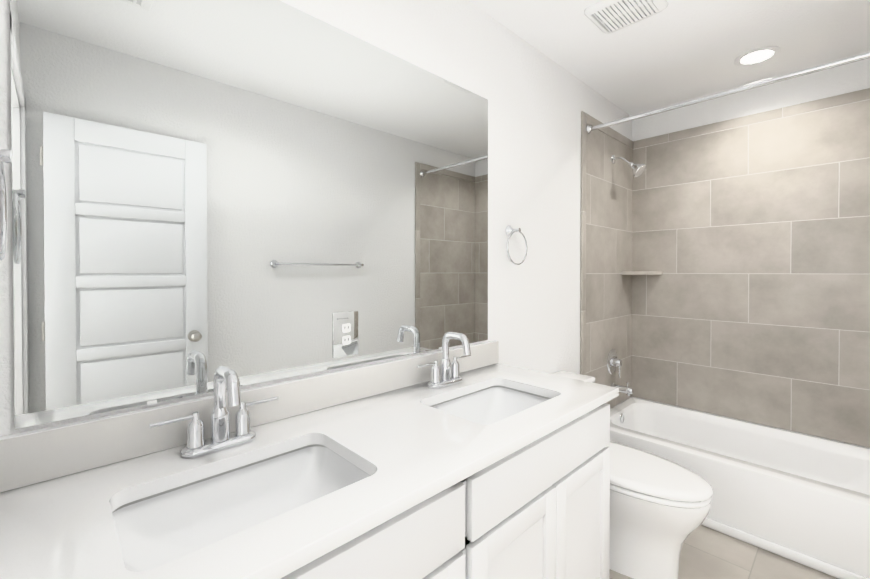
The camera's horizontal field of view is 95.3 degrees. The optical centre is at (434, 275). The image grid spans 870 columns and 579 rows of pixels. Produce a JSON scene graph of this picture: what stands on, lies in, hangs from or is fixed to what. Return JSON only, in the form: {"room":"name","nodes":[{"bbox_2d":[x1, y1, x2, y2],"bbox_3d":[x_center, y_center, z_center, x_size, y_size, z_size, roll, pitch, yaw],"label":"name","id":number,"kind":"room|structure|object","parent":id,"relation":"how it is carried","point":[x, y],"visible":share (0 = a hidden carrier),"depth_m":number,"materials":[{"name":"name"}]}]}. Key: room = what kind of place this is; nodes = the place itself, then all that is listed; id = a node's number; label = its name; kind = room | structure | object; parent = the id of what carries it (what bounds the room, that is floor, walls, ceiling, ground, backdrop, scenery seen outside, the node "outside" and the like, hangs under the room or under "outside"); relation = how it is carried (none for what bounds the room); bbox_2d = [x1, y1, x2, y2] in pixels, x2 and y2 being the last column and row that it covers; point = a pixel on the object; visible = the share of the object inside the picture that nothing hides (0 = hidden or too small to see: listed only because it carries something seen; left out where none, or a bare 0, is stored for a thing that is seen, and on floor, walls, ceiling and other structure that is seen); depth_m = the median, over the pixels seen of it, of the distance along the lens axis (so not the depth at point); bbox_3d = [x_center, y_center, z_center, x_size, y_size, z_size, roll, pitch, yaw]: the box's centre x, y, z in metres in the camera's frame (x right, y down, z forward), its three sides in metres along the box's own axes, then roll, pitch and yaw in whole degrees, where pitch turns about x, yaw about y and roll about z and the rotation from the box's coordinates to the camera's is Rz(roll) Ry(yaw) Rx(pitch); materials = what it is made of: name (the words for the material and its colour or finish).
{"room":"bathroom","nodes":[
{"label":"bathroom","id":0,"kind":"room"},
{"bbox_2d":[0,0,631,435],"bbox_3d":[0.273,0.045,1.897,3.440,2.440,0.100,-1,1,-44],"label":"wall","id":1,"kind":"structure","parent":0,"point":[538,102],"depth_m":1.91,"materials":[{"name":"white paint"}]},
{"bbox_2d":[10,0,487,428],"bbox_3d":[-0.292,-0.243,1.276,1.466,1.081,0.007,-1,1,-44],"label":"mirror","id":2,"kind":"object","parent":1,"relation":"attached to","point":[249,192],"visible":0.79,"depth_m":1.02,"materials":[{"name":"clear glass"}]},
{"bbox_2d":[333,311,357,357],"bbox_3d":[-0.287,0.189,1.279,0.092,0.144,0.006,-1,1,-44],"label":"outlet","id":3,"kind":"object","parent":2,"relation":"attached to","point":[345,333],"visible":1,"depth_m":1.27,"materials":[{"name":"white plastic"}]},
{"bbox_2d":[505,225,526,264],"bbox_3d":[0.376,-0.144,1.881,0.165,0.192,0.062,-1,1,-44],"label":"towel ring","id":4,"kind":"object","parent":1,"relation":"attached to","point":[510,230],"visible":1,"depth_m":1.88,"materials":[{"name":"silver metal"}]},
{"bbox_2d":[580,111,635,374],"bbox_3d":[1.180,0.128,2.689,0.810,2.253,0.013,-1,1,-44],"label":"trim","id":5,"kind":"structure","parent":1,"relation":"attached to","point":[586,119],"depth_m":2.42,"materials":[{"name":"beige tile"}]},
{"bbox_2d":[586,124,632,408],"bbox_3d":[1.201,-0.014,2.709,0.755,1.848,0.010,-1,1,-44],"label":"wall tiles","id":6,"kind":"structure","parent":1,"relation":"attached to","point":[609,208],"depth_m":2.67,"materials":[{"name":"beige tile"}]},
{"bbox_2d":[607,349,621,377],"bbox_3d":[1.238,0.599,2.701,0.172,0.186,0.061,-1,1,-44],"label":"tub valve","id":7,"kind":"object","parent":6,"relation":"attached to","point":[614,362],"visible":1,"depth_m":2.69,"materials":[{"name":"silver metal"}]},
{"bbox_2d":[611,382,633,395],"bbox_3d":[1.264,0.756,2.675,0.060,0.085,0.137,-1,1,-44],"label":"tub spout","id":8,"kind":"object","parent":6,"relation":"attached to","point":[627,390],"visible":0.85,"depth_m":2.65,"materials":[{"name":"silver metal"}]},
{"bbox_2d":[611,155,646,177],"bbox_3d":[1.290,-0.733,2.634,0.100,0.179,0.212,-1,1,-44],"label":"shower head","id":9,"kind":"object","parent":6,"relation":"attached to","point":[638,170],"visible":1,"depth_m":2.60},
{"bbox_2d":[586,52,869,133],"bbox_3d":[1.475,-0.895,1.897,0.056,0.056,1.526,-1,1,-44],"label":"rail","id":10,"kind":"object","parent":6,"relation":"attached to","point":[810,70],"visible":1,"depth_m":1.90,"materials":[{"name":"silver metal"}]},
{"bbox_2d":[468,0,869,115],"bbox_3d":[0.446,-1.206,0.908,4.540,0.080,1.750,-1,1,-44],"label":"ceiling","id":11,"kind":"structure","parent":0,"point":[676,52],"depth_m":1.99,"materials":[{"name":"white paint"}]},
{"bbox_2d":[584,0,667,33],"bbox_3d":[0.835,-1.163,1.738,0.250,0.021,0.280,-1,1,-44],"label":"ceiling vent","id":12,"kind":"object","parent":11,"relation":"in","point":[608,16],"visible":0.98,"depth_m":1.74,"materials":[{"name":"white plastic"}]},
{"bbox_2d":[734,46,780,65],"bbox_3d":[1.728,-1.174,2.129,0.196,0.006,0.196,-1,1,-44],"label":"recessed light","id":13,"kind":"object","parent":11,"relation":"in","point":[757,56],"visible":1,"depth_m":2.12,"materials":[{"name":"white paint"}]},
{"bbox_2d":[609,525,837,578],"bbox_3d":[0.446,1.304,0.933,4.540,0.060,1.750,-1,1,-44],"label":"floor","id":14,"kind":"structure","parent":0,"point":[707,553],"depth_m":1.75,"materials":[{"name":"tile"}]},
{"bbox_2d":[292,404,609,578],"bbox_3d":[-0.109,0.856,1.095,1.562,0.834,0.537,-1,1,-44],"label":"bathroom vanity","id":15,"kind":"object","parent":14,"relation":"on","point":[543,511],"depth_m":1.03,"materials":[{"name":"white wood"}]},
{"bbox_2d":[0,360,618,578],"bbox_3d":[-0.098,0.424,1.087,1.576,0.030,0.558,-1,1,-44],"label":"countertop","id":16,"kind":"structure","parent":15,"relation":"on","point":[58,525],"depth_m":0.80,"materials":[{"name":"white stone"}]},
{"bbox_2d":[149,366,277,457],"bbox_3d":[-0.484,0.311,0.918,0.279,0.198,0.151,-1,1,-44],"label":"faucet","id":17,"kind":"object","parent":16,"relation":"on","point":[221,438],"visible":1,"depth_m":0.93,"materials":[{"name":"silver metal"}]},
{"bbox_2d":[108,436,375,578],"bbox_3d":[-0.363,0.511,0.793,0.490,0.162,0.350,-1,1,-44],"label":"sink","id":18,"kind":"object","parent":16,"relation":"in","point":[157,524],"depth_m":0.88,"materials":[{"name":"white ceramic"}]},
{"bbox_2d":[417,331,470,387],"bbox_3d":[0.072,0.306,1.451,0.279,0.198,0.151,-1,1,-44],"label":"faucet","id":19,"kind":"object","parent":16,"relation":"on","point":[445,373],"visible":1,"depth_m":1.47,"materials":[{"name":"silver metal"}]},
{"bbox_2d":[424,380,555,427],"bbox_3d":[0.193,0.506,1.326,0.490,0.162,0.350,-1,1,-44],"label":"sink","id":20,"kind":"object","parent":16,"relation":"in","point":[488,403],"depth_m":1.49,"materials":[{"name":"white ceramic"}]},
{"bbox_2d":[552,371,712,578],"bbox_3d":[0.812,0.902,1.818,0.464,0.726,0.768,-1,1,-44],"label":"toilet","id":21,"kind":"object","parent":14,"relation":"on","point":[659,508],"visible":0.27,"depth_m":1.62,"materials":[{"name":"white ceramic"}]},
{"bbox_2d":[610,397,869,578],"bbox_3d":[1.730,1.090,2.160,0.780,0.345,1.546,-1,1,-44],"label":"bathtub","id":22,"kind":"object","parent":14,"relation":"on","point":[803,499],"visible":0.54,"depth_m":1.96,"materials":[{"name":"white ceramic"}]},
{"bbox_2d":[631,58,869,448],"bbox_3d":[2.049,0.039,2.456,0.100,2.440,1.550,-1,1,-44],"label":"wall","id":23,"kind":"structure","parent":0,"point":[842,79],"depth_m":2.43,"materials":[{"name":"white paint"}]},
{"bbox_2d":[621,271,662,274],"bbox_3d":[1.474,-0.018,2.821,0.205,0.024,0.205,-1,1,-44],"label":"corner shelf","id":24,"kind":"object","parent":23,"relation":"attached to","point":[641,272],"visible":0.98,"depth_m":2.79,"materials":[{"name":"tile"}]},
{"bbox_2d":[632,99,869,447],"bbox_3d":[2.009,-0.011,2.417,0.010,1.848,1.550,-1,1,-44],"label":"wall tile","id":25,"kind":"structure","parent":23,"relation":"attached to","point":[752,302],"depth_m":2.42,"materials":[{"name":"beige tile"}]},
{"bbox_2d":[636,88,869,148],"bbox_3d":[2.009,-0.966,2.407,0.012,0.060,1.550,-1,1,-44],"label":"trim","id":26,"kind":"structure","parent":23,"relation":"attached to","point":[828,102],"depth_m":2.41,"materials":[{"name":"beige tile"}]},
{"bbox_3d":[-0.363,0.062,0.146,0.100,2.440,1.550,-1,1,-44],"label":"wall","id":27,"kind":"structure","parent":0,"visible":0},
{"bbox_2d":[0,149,11,259],"bbox_3d":[-0.691,-0.119,0.605,0.062,0.192,0.165,-1,1,-44],"label":"towel ring","id":28,"kind":"object","parent":27,"relation":"attached to","point":[5,155],"visible":1,"depth_m":0.66,"materials":[{"name":"silver metal"}]}
]}

